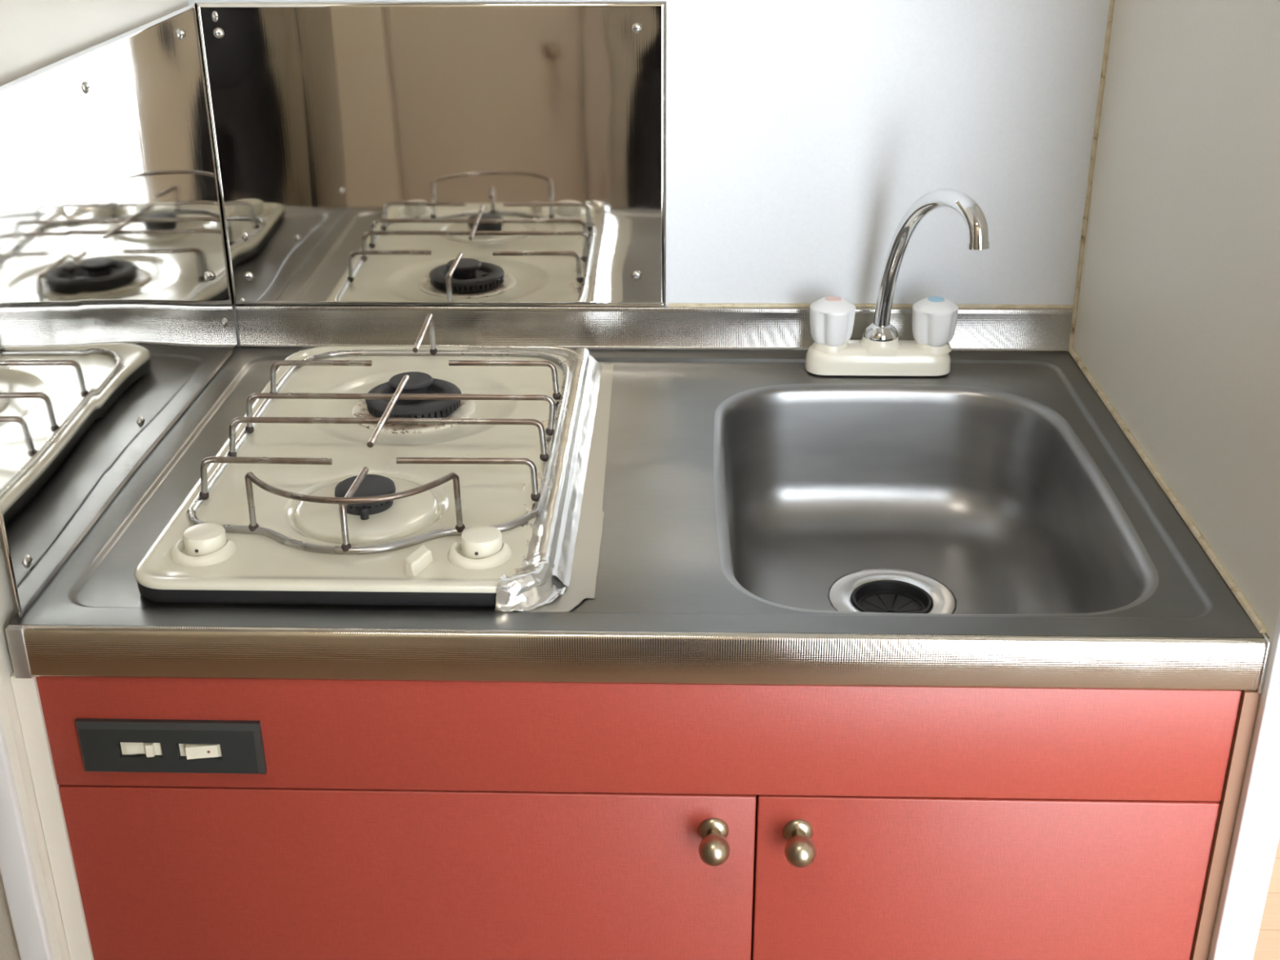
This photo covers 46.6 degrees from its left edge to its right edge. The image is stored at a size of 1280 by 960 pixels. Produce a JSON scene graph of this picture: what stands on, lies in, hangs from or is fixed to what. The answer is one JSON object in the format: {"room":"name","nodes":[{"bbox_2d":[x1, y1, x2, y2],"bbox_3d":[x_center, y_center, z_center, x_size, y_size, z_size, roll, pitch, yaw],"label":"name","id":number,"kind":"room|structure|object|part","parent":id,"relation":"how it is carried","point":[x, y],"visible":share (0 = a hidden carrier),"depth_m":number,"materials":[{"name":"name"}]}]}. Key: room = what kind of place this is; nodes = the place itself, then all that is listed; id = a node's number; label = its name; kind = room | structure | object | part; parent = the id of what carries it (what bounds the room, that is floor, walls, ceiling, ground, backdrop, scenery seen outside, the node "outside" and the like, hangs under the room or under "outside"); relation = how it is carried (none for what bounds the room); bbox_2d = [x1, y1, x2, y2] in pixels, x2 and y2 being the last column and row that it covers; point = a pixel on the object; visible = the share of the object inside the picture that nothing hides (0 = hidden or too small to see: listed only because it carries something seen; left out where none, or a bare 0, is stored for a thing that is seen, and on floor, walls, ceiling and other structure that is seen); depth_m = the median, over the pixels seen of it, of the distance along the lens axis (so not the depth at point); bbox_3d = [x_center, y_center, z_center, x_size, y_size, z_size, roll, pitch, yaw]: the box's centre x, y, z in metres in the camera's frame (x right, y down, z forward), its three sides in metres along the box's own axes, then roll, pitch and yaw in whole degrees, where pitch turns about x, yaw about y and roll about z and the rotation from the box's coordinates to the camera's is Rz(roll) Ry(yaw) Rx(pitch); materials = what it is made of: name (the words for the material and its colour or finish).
{"room":"kitchenette","nodes":[
{"label":"kitchenette","id":0,"kind":"room"},
{"bbox_2d":[0,873,20,959],"bbox_3d":[-1.221,-0.238,0.990,1.470,2.400,0.100,0,25,2],"label":"wall","id":1,"kind":"structure","parent":0,"point":[9,950],"depth_m":1.19,"materials":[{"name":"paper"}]},
{"bbox_2d":[0,717,53,959],"bbox_3d":[-0.482,-0.206,0.911,0.024,2.400,0.008,0,25,2],"label":"trim","id":2,"kind":"structure","parent":1,"relation":"attached to","point":[16,868],"depth_m":1.14,"materials":[{"name":"white"}]},
{"bbox_2d":[0,0,189,959],"bbox_3d":[-0.467,-0.336,1.193,0.024,2.400,0.615,0,25,2],"label":"wall","id":3,"kind":"structure","parent":0,"point":[35,35],"depth_m":1.14,"materials":[{"name":"beige paint"}]},
{"bbox_2d":[0,2,238,618],"bbox_3d":[-0.444,-0.184,1.271,0.007,0.357,0.588,0,25,1],"label":"panel","id":4,"kind":"object","parent":3,"relation":"attached to","point":[117,310],"visible":1,"depth_m":1.22,"materials":[{"name":"silver metal"}]},
{"bbox_2d":[188,0,1110,346],"bbox_3d":[-0.723,-0.488,1.525,2.431,2.400,0.100,0,25,2],"label":"wall","id":5,"kind":"structure","parent":0,"point":[801,135],"depth_m":1.50,"materials":[{"name":"white paint"}]},
{"bbox_2d":[194,1,666,306],"bbox_3d":[-0.206,-0.327,1.522,0.464,0.311,0.004,0,25,1],"label":"panel","id":6,"kind":"object","parent":5,"relation":"attached to","point":[461,153],"visible":1,"depth_m":1.52,"materials":[{"name":"silver metal"}]},
{"bbox_2d":[1072,0,1279,959],"bbox_3d":[0.466,-0.331,1.170,0.031,2.400,0.606,0,25,2],"label":"wall","id":7,"kind":"structure","parent":0,"point":[1177,326],"depth_m":1.20,"materials":[{"name":"white paint"}]},
{"bbox_2d":[668,0,1266,632],"bbox_3d":[0.237,-0.244,1.226,0.433,0.502,0.595,0,25,2],"label":"caulk seam","id":8,"kind":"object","parent":7,"relation":"attached to","point":[1193,527],"depth_m":1.49,"materials":[{"name":"white plastic"}]},
{"bbox_2d":[1208,607,1279,959],"bbox_3d":[0.457,-0.202,0.891,0.031,2.400,0.009,0,25,2],"label":"trim","id":9,"kind":"structure","parent":7,"relation":"attached to","point":[1256,835],"depth_m":1.10,"materials":[{"name":"white"}]},
{"bbox_2d":[1253,836,1279,959],"bbox_3d":[0.153,0.832,1.577,4.200,0.050,3.450,0,25,2],"label":"floor","id":10,"kind":"structure","parent":0,"point":[1268,944],"depth_m":2.01,"materials":[{"name":"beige wood"}]},
{"bbox_2d":[10,597,1260,959],"bbox_3d":[0.001,0.404,1.483,0.905,0.808,0.591,0,25,2],"label":"base cabinet","id":11,"kind":"object","parent":10,"relation":"on","point":[385,820],"visible":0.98,"depth_m":1.13,"materials":[{"name":"red laminate"}]},
{"bbox_3d":[-0.442,0.394,1.511,0.017,0.808,0.558,0,25,2],"label":"panel","id":12,"kind":"part","parent":11,"relation":"part of","materials":[{"name":"beige"}]},
{"bbox_2d":[75,718,266,773],"bbox_3d":[-0.350,0.200,1.107,0.138,0.045,0.011,0,25,2],"label":"switch plate","id":13,"kind":"object","parent":11,"relation":"attached to","point":[106,744],"visible":1,"depth_m":1.10,"materials":[{"name":"grey plastic"}]},
{"bbox_3d":[-0.371,0.199,1.110,0.031,0.013,0.004,0,25,2],"label":"switch frame","id":14,"kind":"part","parent":13,"relation":"part of","materials":[{"name":"beige plastic"}]},
{"bbox_3d":[-0.327,0.200,1.109,0.032,0.013,0.004,0,25,2],"label":"switch frame","id":15,"kind":"part","parent":13,"relation":"part of","materials":[{"name":"beige plastic"}]},
{"bbox_3d":[-0.176,0.513,1.262,0.531,0.618,0.018,0,25,2],"label":"door","id":16,"kind":"part","parent":11,"relation":"part of","materials":[{"name":"red laminate"}]},
{"bbox_2d":[4,305,1271,693],"bbox_3d":[0.003,0.053,1.362,0.900,0.246,0.606,0,25,2],"label":"countertop","id":17,"kind":"structure","parent":11,"relation":"on","point":[747,489],"depth_m":1.33,"materials":[{"name":"silver metal"}]},
{"bbox_2d":[134,346,566,606],"bbox_3d":[-0.218,-0.033,1.329,0.313,0.040,0.523,0,25,2],"label":"gas cooktop","id":18,"kind":"object","parent":17,"relation":"in","point":[202,563],"visible":0.87,"depth_m":1.23,"materials":[{"name":"beige metal"}]},
{"bbox_3d":[-0.335,0.047,1.144,0.031,0.018,0.031,0,25,2],"label":"control knob","id":19,"kind":"part","parent":18,"relation":"part of","materials":[{"name":"beige plastic"}]},
{"bbox_2d":[137,581,496,606],"bbox_3d":[-0.218,-0.022,1.334,0.311,0.014,0.521,0,25,2],"label":"gasket","id":20,"kind":"object","parent":18,"relation":"on","point":[426,593],"depth_m":1.10,"materials":[{"name":"black rubber"}]},
{"bbox_3d":[-0.225,0.016,1.218,0.046,0.009,0.046,0,25,2],"label":"burner","id":21,"kind":"part","parent":18,"relation":"part of","materials":[{"name":"black metal"}]},
{"bbox_2d":[186,313,569,554],"bbox_3d":[-0.219,-0.058,1.325,0.290,0.058,0.469,0,25,2],"label":"support","id":22,"kind":"object","parent":18,"relation":"on","point":[552,430],"visible":0.97,"depth_m":1.28,"materials":[{"name":"metal"}]},
{"bbox_3d":[-0.216,-0.076,1.421,0.091,0.016,0.091,0,25,2],"label":"burner","id":23,"kind":"part","parent":18,"relation":"part of","materials":[{"name":"black metal"}]},
{"bbox_2d":[351,391,475,433],"bbox_3d":[-0.216,-0.068,1.423,0.117,0.003,0.117,-1,25,-1],"label":"drip tray","id":24,"kind":"object","parent":18,"relation":"on","point":[361,408],"depth_m":1.39,"materials":[{"name":"metal"}]},
{"bbox_3d":[-0.167,0.061,1.122,0.012,0.010,0.034,9,26,19],"label":"igniter lever","id":25,"kind":"part","parent":18,"relation":"part of","materials":[{"name":"beige plastic"}]},
{"bbox_3d":[-0.121,0.049,1.138,0.031,0.018,0.031,0,25,2],"label":"control knob","id":26,"kind":"part","parent":18,"relation":"part of","materials":[{"name":"beige plastic"}]},
{"bbox_2d":[467,345,613,598],"bbox_3d":[-0.107,-0.029,1.340,0.161,0.020,0.514,0,25,2],"label":"aluminum foil","id":27,"kind":"object","parent":17,"relation":"on","point":[568,526],"visible":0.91,"depth_m":1.28,"materials":[{"name":"silver metal"}]},
{"bbox_2d":[494,552,590,612],"bbox_3d":[-0.071,0.076,1.107,0.069,0.023,0.060,0,25,2],"label":"aluminum foil","id":28,"kind":"object","parent":17,"relation":"on","point":[534,587],"visible":1,"depth_m":1.10,"materials":[{"name":"silver metal"}]},
{"bbox_2d":[805,188,989,376],"bbox_3d":[0.246,-0.184,1.435,0.153,0.215,0.194,0,25,2],"label":"faucet","id":29,"kind":"object","parent":17,"relation":"on","point":[879,352],"visible":1,"depth_m":1.51,"materials":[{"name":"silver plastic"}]},
{"bbox_3d":[0.197,-0.164,1.526,0.044,0.046,0.044,15,29,30],"label":"handle","id":30,"kind":"part","parent":29,"relation":"part of","materials":[{"name":"white plastic"}]},
{"bbox_3d":[0.277,-0.197,1.420,0.021,0.178,0.187,-8,26,-17],"label":"spout","id":31,"kind":"part","parent":29,"relation":"part of","materials":[{"name":"silver metal"}]},
{"bbox_3d":[0.302,-0.163,1.523,0.044,0.046,0.044,15,29,30],"label":"handle","id":32,"kind":"part","parent":29,"relation":"part of","materials":[{"name":"white plastic"}]},
{"bbox_3d":[0.236,0.068,1.328,0.342,0.148,0.472,0,25,2],"label":"sink bowl","id":33,"kind":"part","parent":17,"relation":"part of","materials":[{"name":"silver metal"}]},
{"bbox_3d":[0.056,0.273,1.115,0.024,0.024,0.036,0,25,2],"label":"knob","id":34,"kind":"part","parent":11,"relation":"part of","materials":[{"name":"gold metal"}]},
{"bbox_3d":[0.119,0.274,1.113,0.024,0.024,0.036,0,25,2],"label":"knob","id":35,"kind":"part","parent":11,"relation":"part of","materials":[{"name":"gold metal"}]},
{"bbox_3d":[0.263,0.516,1.249,0.343,0.618,0.018,0,25,2],"label":"door","id":36,"kind":"part","parent":11,"relation":"part of","materials":[{"name":"red laminate"}]},
{"bbox_3d":[0.448,0.401,1.484,0.011,0.808,0.560,0,25,2],"label":"panel","id":37,"kind":"part","parent":11,"relation":"part of","materials":[{"name":"brown wood"}]}
]}

